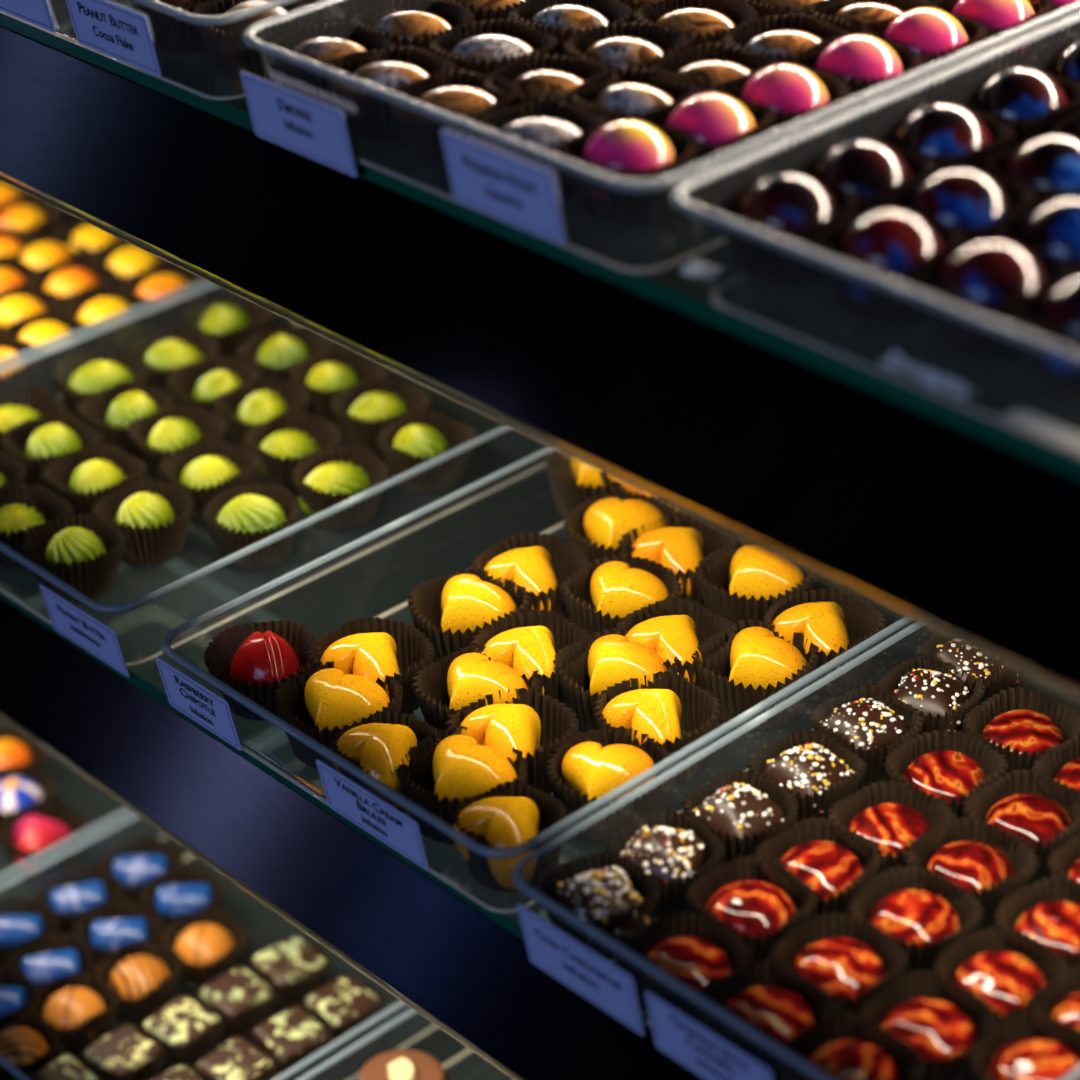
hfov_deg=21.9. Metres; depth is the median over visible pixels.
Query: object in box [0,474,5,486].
chocolate
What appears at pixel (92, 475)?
chocolate
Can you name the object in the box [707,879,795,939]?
dome
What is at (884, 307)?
paper cup
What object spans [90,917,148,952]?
chocolate
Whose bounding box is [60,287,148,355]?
paper cup
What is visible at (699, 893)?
paper cup
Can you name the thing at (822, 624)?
chocolate
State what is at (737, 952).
paper cup
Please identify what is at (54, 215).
paper cup
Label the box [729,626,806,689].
chocolate
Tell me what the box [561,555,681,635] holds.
paper cup
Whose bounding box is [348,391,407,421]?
chocolate
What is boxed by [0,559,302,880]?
clear tray
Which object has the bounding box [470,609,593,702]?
paper cup
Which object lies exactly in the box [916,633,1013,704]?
paper cup
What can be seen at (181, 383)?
paper cup
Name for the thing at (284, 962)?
chocolate
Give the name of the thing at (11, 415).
chocolate
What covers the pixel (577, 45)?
paper cup
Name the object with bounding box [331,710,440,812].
paper cup
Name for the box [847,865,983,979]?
paper cup
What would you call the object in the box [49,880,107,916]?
chocolate
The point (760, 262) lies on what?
paper cup
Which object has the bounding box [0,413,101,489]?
paper cup
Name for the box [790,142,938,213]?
paper cup
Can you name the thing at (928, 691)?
square
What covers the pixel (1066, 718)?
paper cup
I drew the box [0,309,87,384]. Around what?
paper cup
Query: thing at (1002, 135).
paper cup
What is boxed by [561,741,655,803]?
chocolate
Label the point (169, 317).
paper cup
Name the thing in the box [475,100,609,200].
paper cup
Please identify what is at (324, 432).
paper cup
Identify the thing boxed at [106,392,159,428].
chocolate
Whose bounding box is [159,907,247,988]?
paper cup
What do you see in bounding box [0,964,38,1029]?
paper cup
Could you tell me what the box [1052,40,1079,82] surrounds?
dome
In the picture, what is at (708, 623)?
paper cup
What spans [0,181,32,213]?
paper cup
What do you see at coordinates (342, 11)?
paper cup
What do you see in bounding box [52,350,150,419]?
paper cup
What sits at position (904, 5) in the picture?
paper cup
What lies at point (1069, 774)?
dome
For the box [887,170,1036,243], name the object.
paper cup
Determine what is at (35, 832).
chocolate
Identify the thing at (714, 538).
paper cup
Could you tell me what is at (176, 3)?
truffle
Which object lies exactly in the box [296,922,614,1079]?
clear tray
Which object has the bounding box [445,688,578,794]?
paper cup
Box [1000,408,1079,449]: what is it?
label
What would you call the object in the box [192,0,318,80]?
paper cup
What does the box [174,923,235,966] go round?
chocolate
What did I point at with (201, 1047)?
paper cup
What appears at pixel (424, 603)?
paper cup
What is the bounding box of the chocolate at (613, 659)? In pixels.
[587,634,667,695]
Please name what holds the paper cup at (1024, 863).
on the clear tray at (519, 881)
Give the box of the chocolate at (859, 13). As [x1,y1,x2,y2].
[831,2,903,28]
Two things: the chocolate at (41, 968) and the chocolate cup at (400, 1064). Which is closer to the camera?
the chocolate cup at (400, 1064)
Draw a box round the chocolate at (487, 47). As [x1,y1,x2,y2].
[451,34,534,62]
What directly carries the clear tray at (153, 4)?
on the glass shelf at (1041, 452)
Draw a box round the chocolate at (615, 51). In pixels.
[585,37,661,69]
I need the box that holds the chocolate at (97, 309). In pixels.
[77,297,132,327]
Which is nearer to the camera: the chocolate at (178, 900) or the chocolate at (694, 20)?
the chocolate at (694, 20)
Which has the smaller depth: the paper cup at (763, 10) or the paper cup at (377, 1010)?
the paper cup at (763, 10)
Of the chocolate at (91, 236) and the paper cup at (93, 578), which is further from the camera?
the chocolate at (91, 236)
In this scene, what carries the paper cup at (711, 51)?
on the clear tray at (249, 38)
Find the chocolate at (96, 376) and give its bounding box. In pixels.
[69,361,135,395]
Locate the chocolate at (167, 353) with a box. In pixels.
[144,340,204,370]
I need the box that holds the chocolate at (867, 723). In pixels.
[820,697,908,753]
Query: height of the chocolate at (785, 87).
0.026 m
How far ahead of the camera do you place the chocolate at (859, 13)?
0.94 m
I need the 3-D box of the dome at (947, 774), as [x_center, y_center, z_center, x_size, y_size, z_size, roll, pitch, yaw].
[0.140,0.085,0.961,0.029,0.020,0.029,-11,32,-14]
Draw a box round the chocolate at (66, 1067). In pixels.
[28,1055,97,1079]
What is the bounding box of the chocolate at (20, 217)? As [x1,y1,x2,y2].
[0,205,47,229]
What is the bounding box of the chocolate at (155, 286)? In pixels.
[136,274,189,302]
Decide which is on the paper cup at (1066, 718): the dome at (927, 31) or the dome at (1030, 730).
the dome at (1030, 730)
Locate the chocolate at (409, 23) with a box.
[374,11,451,39]
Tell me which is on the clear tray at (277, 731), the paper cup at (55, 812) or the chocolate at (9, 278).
the paper cup at (55, 812)
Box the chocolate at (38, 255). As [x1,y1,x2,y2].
[20,242,73,268]
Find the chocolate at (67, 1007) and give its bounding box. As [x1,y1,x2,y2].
[42,987,105,1038]
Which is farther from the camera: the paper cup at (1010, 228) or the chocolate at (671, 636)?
the chocolate at (671, 636)
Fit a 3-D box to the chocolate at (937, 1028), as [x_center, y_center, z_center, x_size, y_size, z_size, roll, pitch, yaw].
[0.118,0.152,0.849,0.029,0.020,0.029,-19,35,-26]
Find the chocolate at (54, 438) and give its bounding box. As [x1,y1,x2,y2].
[26,423,81,458]
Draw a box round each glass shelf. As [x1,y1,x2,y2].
[0,13,1079,478]
[0,586,648,1018]
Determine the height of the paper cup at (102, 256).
0.022 m
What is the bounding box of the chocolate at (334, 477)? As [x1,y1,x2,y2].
[299,461,370,516]
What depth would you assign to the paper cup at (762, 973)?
0.86 m
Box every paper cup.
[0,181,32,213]
[0,196,62,238]
[0,226,41,263]
[0,231,89,280]
[0,257,44,299]
[0,285,62,335]
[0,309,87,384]
[0,338,44,394]
[0,384,66,453]
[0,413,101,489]
[0,452,26,489]
[0,484,73,569]
[0,727,47,780]
[0,764,58,826]
[0,802,88,879]
[0,896,59,966]
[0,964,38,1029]
[0,1008,61,1079]
[4,931,93,996]
[21,513,126,601]
[26,258,116,305]
[26,972,119,1055]
[27,1052,104,1079]
[32,864,124,934]
[40,443,147,515]
[49,220,121,256]
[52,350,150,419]
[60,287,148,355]
[72,898,163,966]
[75,381,174,458]
[78,1023,166,1079]
[87,240,170,286]
[91,479,193,565]
[91,940,182,1022]
[95,835,183,902]
[116,264,207,333]
[126,327,219,392]
[127,404,228,482]
[129,0,212,53]
[137,864,226,932]
[138,995,224,1066]
[148,1063,207,1079]
[158,440,262,521]
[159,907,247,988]
[165,356,261,412]
[182,294,274,361]
[191,1034,278,1079]
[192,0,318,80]
[193,965,278,1037]
[202,482,301,568]
[203,620,320,720]
[210,0,286,9]
[212,378,310,446]
[235,325,333,382]
[242,411,342,492]
[248,936,331,1005]
[248,1005,332,1078]
[268,22,396,109]
[273,661,402,770]
[289,350,389,425]
[290,446,387,529]
[299,0,389,23]
[300,973,384,1046]
[306,617,434,715]
[327,46,456,141]
[329,378,432,456]
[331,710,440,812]
[350,0,474,53]
[355,1067,449,1079]
[375,410,478,492]
[388,69,521,168]
[395,726,527,844]
[408,568,530,661]
[411,644,540,731]
[428,19,559,75]
[433,0,527,21]
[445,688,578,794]
[453,781,567,892]
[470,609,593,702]
[472,533,590,622]
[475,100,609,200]
[482,54,619,105]
[507,0,634,55]
[538,852,661,960]
[545,450,621,517]
[546,726,676,844]
[553,628,680,731]
[558,119,699,224]
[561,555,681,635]
[563,22,691,69]
[563,492,682,562]
[568,68,702,124]
[593,671,721,782]
[600,472,687,514]
[605,811,724,916]
[612,911,752,1025]
[615,597,737,685]
[618,513,739,607]
[619,0,678,21]
[633,0,758,47]
[637,92,776,195]
[647,42,783,99]
[681,769,799,865]
[685,853,818,963]
[691,619,818,729]
[693,958,839,1079]
[695,541,816,622]
[712,173,859,286]
[716,64,851,164]
[722,14,850,69]
[741,0,856,17]
[746,729,866,827]
[754,816,883,918]
[764,588,886,693]
[769,912,908,1014]
[778,1010,924,1079]
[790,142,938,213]
[791,36,926,132]
[806,0,930,37]
[809,685,924,785]
[813,210,964,325]
[827,780,956,874]
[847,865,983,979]
[858,970,1000,1079]
[860,10,988,103]
[869,106,1014,175]
[871,658,985,734]
[884,729,1008,818]
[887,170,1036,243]
[902,816,1039,929]
[916,240,1075,360]
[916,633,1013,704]
[928,0,1054,76]
[933,926,1071,1019]
[952,71,1079,148]
[962,686,1079,772]
[962,769,1079,879]
[967,1008,1079,1079]
[984,137,1079,204]
[993,875,1079,967]
[995,199,1079,272]
[1009,272,1079,397]
[1026,962,1079,1058]
[1027,0,1079,53]
[1030,39,1079,83]
[1031,733,1079,808]
[1047,831,1079,897]
[1052,110,1079,138]
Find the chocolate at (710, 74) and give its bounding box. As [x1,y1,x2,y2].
[675,61,750,91]
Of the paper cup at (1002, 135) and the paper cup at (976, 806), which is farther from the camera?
the paper cup at (976, 806)
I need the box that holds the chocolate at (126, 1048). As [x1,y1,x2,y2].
[84,1025,160,1079]
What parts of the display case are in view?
panel, rail, rail, panel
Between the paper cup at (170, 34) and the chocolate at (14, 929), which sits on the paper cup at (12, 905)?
the chocolate at (14, 929)
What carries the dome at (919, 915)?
on the paper cup at (969, 910)
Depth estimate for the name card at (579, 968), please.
0.89 m
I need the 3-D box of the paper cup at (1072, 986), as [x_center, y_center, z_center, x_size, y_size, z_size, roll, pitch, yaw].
[0.170,0.149,0.850,0.041,0.021,0.039,25,40,37]
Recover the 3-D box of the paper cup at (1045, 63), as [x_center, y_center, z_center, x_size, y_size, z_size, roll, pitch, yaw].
[0.179,-0.145,0.897,0.039,0.022,0.041,24,40,37]
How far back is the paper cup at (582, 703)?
1.01 m
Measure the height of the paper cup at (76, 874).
0.021 m
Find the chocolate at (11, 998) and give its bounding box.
[0,987,27,1016]
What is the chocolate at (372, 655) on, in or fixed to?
on the paper cup at (415, 651)
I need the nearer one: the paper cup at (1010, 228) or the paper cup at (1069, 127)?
the paper cup at (1010, 228)
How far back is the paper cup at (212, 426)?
1.19 m
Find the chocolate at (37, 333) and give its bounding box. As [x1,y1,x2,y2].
[18,321,72,349]
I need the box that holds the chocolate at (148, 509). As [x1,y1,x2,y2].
[115,492,175,529]
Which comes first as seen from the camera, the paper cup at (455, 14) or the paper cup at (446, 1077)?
the paper cup at (455, 14)
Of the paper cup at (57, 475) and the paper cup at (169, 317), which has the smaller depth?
the paper cup at (57, 475)
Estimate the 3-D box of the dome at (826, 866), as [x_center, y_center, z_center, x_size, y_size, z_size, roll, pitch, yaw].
[0.092,0.111,0.920,0.029,0.020,0.029,-11,32,-15]
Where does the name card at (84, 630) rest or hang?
on the clear tray at (92, 604)
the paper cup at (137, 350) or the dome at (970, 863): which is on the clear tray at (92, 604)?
the paper cup at (137, 350)
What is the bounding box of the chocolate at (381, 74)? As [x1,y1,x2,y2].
[350,62,428,94]
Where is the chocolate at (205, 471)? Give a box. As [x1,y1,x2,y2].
[180,456,241,490]
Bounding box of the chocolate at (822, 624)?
[772,602,849,671]
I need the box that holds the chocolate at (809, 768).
[763,742,857,818]
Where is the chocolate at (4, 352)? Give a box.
[0,348,27,378]
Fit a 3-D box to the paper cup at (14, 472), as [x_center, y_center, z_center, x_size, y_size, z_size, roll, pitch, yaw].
[-0.233,-0.020,1.162,0.041,0.021,0.039,24,40,37]
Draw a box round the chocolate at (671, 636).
[625,615,702,683]
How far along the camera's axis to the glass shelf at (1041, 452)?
0.81 m
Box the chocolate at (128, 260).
[107,246,160,276]
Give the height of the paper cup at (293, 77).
0.022 m
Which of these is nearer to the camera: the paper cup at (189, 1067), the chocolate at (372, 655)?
the chocolate at (372, 655)
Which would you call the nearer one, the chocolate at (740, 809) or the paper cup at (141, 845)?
the chocolate at (740, 809)
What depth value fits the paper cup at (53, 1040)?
1.20 m
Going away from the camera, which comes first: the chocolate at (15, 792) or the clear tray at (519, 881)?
the clear tray at (519, 881)
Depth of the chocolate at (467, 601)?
1.05 m
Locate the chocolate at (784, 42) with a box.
[746,30,821,58]
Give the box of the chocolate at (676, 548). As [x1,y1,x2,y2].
[630,527,702,596]
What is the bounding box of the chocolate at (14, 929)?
[0,914,44,949]
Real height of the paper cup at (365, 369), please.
0.021 m
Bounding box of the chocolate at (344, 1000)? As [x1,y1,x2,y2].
[305,976,379,1038]
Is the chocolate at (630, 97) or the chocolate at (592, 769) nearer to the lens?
the chocolate at (630, 97)
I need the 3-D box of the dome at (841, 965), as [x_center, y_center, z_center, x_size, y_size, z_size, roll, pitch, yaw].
[0.093,0.137,0.876,0.029,0.020,0.029,-10,32,-12]
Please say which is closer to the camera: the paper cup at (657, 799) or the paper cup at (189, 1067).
the paper cup at (657, 799)
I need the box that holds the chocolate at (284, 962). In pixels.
[254,936,325,996]
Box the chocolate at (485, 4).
[449,0,524,10]
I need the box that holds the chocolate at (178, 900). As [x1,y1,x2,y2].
[156,882,212,918]
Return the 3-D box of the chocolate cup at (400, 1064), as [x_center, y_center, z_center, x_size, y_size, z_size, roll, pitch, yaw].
[-0.057,0.231,1.161,0.036,0.029,0.036,-27,39,-35]
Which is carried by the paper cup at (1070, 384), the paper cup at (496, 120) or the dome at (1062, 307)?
the dome at (1062, 307)
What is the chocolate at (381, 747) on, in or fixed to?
on the paper cup at (420, 771)
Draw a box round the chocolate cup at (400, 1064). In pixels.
[358,1049,443,1079]
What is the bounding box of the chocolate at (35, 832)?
[13,815,72,875]
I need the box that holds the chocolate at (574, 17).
[530,5,609,31]
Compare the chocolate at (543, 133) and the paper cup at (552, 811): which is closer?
the chocolate at (543, 133)
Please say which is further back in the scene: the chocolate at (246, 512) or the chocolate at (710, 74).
the chocolate at (246, 512)
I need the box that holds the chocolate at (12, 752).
[0,740,32,768]
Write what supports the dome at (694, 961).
on the paper cup at (737, 952)
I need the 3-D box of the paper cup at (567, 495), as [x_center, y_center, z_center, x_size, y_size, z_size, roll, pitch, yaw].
[0.024,-0.025,1.151,0.043,0.022,0.044,25,40,37]
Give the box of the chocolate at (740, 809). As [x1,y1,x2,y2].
[692,782,783,859]
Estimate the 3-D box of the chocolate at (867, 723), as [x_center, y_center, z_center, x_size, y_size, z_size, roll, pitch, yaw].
[0.114,0.069,0.987,0.028,0.024,0.028,-17,34,-23]
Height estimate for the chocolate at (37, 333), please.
0.022 m
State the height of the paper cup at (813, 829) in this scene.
0.021 m
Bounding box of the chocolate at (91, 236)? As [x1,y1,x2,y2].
[68,225,119,251]
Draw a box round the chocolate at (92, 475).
[69,459,125,494]
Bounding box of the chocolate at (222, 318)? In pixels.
[200,304,250,335]
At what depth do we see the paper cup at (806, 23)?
0.93 m
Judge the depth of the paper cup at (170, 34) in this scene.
0.98 m
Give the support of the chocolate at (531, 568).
on the paper cup at (567, 558)
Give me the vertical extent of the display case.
1.520 m
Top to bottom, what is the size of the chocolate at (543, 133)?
0.020 m
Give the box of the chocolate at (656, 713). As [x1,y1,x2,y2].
[602,689,681,744]
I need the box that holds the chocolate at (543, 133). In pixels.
[499,118,581,150]
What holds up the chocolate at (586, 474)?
on the paper cup at (567, 495)
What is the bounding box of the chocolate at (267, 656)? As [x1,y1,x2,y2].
[229,630,300,685]
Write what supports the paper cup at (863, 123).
on the clear tray at (249, 38)
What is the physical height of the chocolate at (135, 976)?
0.022 m
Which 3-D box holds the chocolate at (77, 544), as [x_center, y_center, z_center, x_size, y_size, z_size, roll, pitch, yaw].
[-0.185,0.007,1.113,0.024,0.024,0.025,9,33,18]
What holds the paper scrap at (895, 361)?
on the clear tray at (679, 200)
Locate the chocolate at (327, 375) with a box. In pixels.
[306,362,359,392]
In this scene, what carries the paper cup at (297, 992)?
on the clear tray at (311, 1059)
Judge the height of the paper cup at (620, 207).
0.022 m
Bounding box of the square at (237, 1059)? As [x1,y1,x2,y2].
[196,1037,273,1079]
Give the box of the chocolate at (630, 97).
[592,84,673,115]
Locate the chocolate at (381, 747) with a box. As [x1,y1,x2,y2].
[334,723,416,809]
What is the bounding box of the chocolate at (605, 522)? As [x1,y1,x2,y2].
[583,497,665,549]
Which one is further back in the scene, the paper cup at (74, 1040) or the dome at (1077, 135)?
the paper cup at (74, 1040)
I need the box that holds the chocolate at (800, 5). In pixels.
[756,0,825,13]
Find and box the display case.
[0,0,1079,1079]
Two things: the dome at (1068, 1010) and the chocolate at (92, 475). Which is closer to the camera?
the dome at (1068, 1010)
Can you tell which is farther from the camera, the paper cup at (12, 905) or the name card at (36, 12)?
the paper cup at (12, 905)
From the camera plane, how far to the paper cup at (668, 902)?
0.92 m
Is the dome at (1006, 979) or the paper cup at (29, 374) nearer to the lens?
the dome at (1006, 979)
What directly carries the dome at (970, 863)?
on the paper cup at (1024, 863)
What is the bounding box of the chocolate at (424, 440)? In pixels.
[393,424,448,458]
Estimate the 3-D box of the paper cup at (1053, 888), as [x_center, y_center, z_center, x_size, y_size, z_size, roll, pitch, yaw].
[0.165,0.127,0.888,0.038,0.021,0.040,-26,38,-34]
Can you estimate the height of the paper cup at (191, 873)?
0.021 m
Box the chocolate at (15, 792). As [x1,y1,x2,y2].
[0,777,44,813]
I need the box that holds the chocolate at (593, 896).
[552,866,649,951]
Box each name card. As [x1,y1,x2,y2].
[0,0,55,32]
[39,584,128,676]
[66,0,160,76]
[155,657,241,750]
[240,71,356,176]
[316,759,429,870]
[440,129,564,244]
[517,904,643,1035]
[645,991,772,1079]
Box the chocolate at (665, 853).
[621,826,704,900]
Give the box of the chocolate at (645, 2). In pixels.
[626,0,657,4]
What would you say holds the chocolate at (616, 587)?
on the paper cup at (583, 613)
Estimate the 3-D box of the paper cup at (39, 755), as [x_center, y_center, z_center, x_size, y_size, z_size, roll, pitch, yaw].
[-0.265,0.112,1.384,0.040,0.022,0.038,23,39,35]
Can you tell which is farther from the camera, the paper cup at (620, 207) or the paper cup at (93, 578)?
the paper cup at (93, 578)
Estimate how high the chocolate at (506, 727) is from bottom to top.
0.028 m
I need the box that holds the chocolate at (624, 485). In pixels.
[611,477,678,510]
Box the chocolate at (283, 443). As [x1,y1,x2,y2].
[259,429,319,479]
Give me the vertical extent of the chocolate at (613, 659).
0.027 m
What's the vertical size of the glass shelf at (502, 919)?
0.006 m
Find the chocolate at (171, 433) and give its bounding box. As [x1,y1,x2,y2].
[148,417,202,452]
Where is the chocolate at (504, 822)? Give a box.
[453,797,538,890]
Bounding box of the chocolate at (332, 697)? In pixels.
[304,668,389,731]
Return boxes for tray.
[0,0,298,99]
[0,279,210,398]
[0,283,545,666]
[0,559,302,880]
[0,707,565,1079]
[161,446,911,912]
[243,0,1079,272]
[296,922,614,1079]
[512,623,1079,1079]
[672,12,1079,456]
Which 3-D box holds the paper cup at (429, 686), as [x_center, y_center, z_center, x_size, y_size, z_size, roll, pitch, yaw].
[-0.022,0.059,1.014,0.044,0.022,0.042,-26,38,-34]
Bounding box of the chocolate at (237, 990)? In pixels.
[198,967,272,1029]
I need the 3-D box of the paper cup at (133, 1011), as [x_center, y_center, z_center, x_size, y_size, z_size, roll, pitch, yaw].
[-0.177,0.196,1.237,0.036,0.022,0.038,23,39,36]
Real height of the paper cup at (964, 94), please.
0.021 m
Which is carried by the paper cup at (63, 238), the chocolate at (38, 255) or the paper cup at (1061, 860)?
the chocolate at (38, 255)
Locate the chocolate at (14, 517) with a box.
[0,504,44,534]
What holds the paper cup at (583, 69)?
on the clear tray at (249, 38)
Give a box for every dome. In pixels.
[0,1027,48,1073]
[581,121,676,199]
[639,936,730,996]
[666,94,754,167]
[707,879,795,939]
[719,986,813,1050]
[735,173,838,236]
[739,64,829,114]
[780,841,863,900]
[792,937,884,1000]
[801,1040,898,1079]
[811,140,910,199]
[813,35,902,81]
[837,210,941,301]
[848,802,931,856]
[869,889,960,946]
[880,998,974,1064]
[883,8,967,57]
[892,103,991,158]
[903,750,986,802]
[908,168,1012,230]
[925,840,1013,892]
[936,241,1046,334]
[951,0,1034,55]
[952,951,1045,1016]
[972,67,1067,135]
[981,709,1063,755]
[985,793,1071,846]
[989,1039,1079,1079]
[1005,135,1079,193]
[1013,901,1079,957]
[1018,197,1079,262]
[1032,0,1079,7]
[1035,277,1079,375]
[1051,992,1079,1028]
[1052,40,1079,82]
[1054,758,1079,791]
[1067,858,1079,881]
[1074,126,1079,139]
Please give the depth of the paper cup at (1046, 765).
0.96 m
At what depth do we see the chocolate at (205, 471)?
1.15 m
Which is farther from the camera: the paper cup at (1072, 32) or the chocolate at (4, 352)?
the chocolate at (4, 352)
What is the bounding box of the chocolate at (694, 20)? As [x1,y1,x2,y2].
[655,8,735,36]
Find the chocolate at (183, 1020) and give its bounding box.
[144,997,219,1061]
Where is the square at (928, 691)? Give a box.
[893,668,971,731]
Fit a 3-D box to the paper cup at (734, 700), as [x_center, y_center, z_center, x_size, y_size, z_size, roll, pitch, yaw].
[0.080,0.050,1.022,0.042,0.022,0.044,24,40,37]
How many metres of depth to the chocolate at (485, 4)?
0.97 m
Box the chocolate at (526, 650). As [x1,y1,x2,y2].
[481,626,555,695]
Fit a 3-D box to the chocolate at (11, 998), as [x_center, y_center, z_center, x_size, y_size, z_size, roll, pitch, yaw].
[-0.238,0.204,1.223,0.026,0.017,0.016,-2,31,0]
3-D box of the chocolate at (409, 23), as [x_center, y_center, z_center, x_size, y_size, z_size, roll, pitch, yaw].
[-0.043,-0.170,0.955,0.032,0.021,0.021,7,32,16]
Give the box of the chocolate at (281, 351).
[257,335,310,369]
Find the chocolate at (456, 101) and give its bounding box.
[417,87,497,120]
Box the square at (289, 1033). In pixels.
[253,1007,327,1070]
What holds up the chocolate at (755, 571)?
on the paper cup at (720, 602)
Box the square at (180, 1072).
[153,1066,200,1079]
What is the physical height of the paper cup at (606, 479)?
0.022 m
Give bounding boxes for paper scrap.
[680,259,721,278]
[879,349,978,398]
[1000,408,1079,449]
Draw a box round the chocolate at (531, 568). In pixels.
[484,546,557,611]
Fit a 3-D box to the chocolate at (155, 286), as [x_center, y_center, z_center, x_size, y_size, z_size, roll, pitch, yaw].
[-0.176,-0.113,1.312,0.028,0.022,0.028,-9,32,-12]
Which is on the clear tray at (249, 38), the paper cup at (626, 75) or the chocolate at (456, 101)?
the paper cup at (626, 75)
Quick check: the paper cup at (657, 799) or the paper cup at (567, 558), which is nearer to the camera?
the paper cup at (657, 799)
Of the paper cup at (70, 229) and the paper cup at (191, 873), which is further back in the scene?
the paper cup at (70, 229)
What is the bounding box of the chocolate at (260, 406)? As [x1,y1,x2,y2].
[237,390,290,425]
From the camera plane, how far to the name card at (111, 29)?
0.97 m
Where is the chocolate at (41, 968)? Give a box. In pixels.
[21,948,80,987]
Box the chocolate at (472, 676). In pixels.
[447,652,527,710]
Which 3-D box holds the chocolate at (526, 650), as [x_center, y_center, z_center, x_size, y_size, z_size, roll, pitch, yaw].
[-0.007,0.048,1.027,0.030,0.028,0.029,-4,31,-3]
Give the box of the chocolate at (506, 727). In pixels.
[460,704,540,761]
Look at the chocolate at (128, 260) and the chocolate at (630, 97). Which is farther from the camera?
the chocolate at (128, 260)
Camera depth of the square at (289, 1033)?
1.20 m
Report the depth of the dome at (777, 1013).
0.85 m
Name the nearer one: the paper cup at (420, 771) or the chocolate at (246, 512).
the paper cup at (420, 771)
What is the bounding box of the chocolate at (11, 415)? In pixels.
[0,404,42,433]
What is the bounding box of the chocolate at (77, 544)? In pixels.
[45,527,105,566]
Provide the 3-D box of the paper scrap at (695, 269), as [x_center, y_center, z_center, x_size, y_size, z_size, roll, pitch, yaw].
[0.047,-0.080,0.818,0.010,0.003,0.009,15,35,26]
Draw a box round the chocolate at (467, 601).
[441,574,516,633]
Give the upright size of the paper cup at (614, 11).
0.021 m
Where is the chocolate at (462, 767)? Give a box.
[432,734,516,802]
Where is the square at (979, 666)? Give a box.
[931,641,1019,689]
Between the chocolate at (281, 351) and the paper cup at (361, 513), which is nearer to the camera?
the paper cup at (361, 513)
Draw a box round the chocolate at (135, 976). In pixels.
[109,955,169,1000]
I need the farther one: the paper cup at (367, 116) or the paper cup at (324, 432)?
the paper cup at (324, 432)
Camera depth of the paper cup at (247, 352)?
1.25 m
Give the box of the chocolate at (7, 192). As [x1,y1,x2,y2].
[0,184,23,203]
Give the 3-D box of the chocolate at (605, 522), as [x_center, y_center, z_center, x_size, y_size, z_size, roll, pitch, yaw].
[0.034,-0.005,1.111,0.029,0.028,0.029,-16,33,-21]
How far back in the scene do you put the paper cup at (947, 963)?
0.87 m
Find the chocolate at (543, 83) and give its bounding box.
[513,70,582,99]
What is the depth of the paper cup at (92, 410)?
1.21 m
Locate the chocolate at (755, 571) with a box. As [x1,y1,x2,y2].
[729,544,804,600]
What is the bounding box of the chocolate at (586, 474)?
[571,457,611,488]
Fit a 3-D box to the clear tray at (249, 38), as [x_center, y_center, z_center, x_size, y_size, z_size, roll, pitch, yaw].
[0.066,-0.170,0.939,0.280,0.034,0.190,-27,39,-35]
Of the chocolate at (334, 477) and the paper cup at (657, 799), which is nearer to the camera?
the paper cup at (657, 799)
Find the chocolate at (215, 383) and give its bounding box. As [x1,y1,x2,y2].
[194,370,243,401]
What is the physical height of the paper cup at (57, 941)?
0.021 m
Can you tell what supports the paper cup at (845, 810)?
on the clear tray at (519, 881)
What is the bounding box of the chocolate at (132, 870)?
[113,853,169,889]
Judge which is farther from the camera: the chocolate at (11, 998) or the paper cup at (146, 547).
the chocolate at (11, 998)
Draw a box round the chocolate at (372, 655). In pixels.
[320,632,399,696]
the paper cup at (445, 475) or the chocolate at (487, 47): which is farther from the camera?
the paper cup at (445, 475)
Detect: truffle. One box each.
[157,0,205,7]
[216,1,294,35]
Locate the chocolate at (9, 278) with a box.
[0,268,27,291]
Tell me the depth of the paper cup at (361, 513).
1.15 m
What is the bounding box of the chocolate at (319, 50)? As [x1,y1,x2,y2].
[291,37,365,64]
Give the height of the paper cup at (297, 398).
0.022 m
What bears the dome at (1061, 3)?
on the paper cup at (1072, 32)
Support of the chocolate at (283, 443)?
in the paper cup at (324, 432)
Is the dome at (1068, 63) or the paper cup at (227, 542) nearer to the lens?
the dome at (1068, 63)
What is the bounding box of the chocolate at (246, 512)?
[217,494,286,534]
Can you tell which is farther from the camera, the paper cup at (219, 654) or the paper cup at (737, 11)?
the paper cup at (219, 654)
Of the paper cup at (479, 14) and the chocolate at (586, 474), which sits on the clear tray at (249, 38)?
the paper cup at (479, 14)
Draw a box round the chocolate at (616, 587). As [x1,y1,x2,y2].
[590,561,669,618]
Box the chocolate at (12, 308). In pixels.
[0,295,45,326]
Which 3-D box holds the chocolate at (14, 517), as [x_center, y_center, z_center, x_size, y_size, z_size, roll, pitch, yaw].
[-0.211,-0.003,1.132,0.024,0.024,0.025,-20,35,-27]
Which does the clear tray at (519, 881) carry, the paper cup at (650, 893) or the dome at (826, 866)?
the paper cup at (650, 893)
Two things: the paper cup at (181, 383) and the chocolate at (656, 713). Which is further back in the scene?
the paper cup at (181, 383)
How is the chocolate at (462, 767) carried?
on the paper cup at (443, 809)
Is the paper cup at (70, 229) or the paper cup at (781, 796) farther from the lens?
the paper cup at (70, 229)
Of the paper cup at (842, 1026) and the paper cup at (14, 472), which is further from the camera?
the paper cup at (14, 472)
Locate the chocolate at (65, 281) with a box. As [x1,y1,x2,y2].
[44,268,100,297]
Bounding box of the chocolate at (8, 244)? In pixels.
[0,235,25,256]

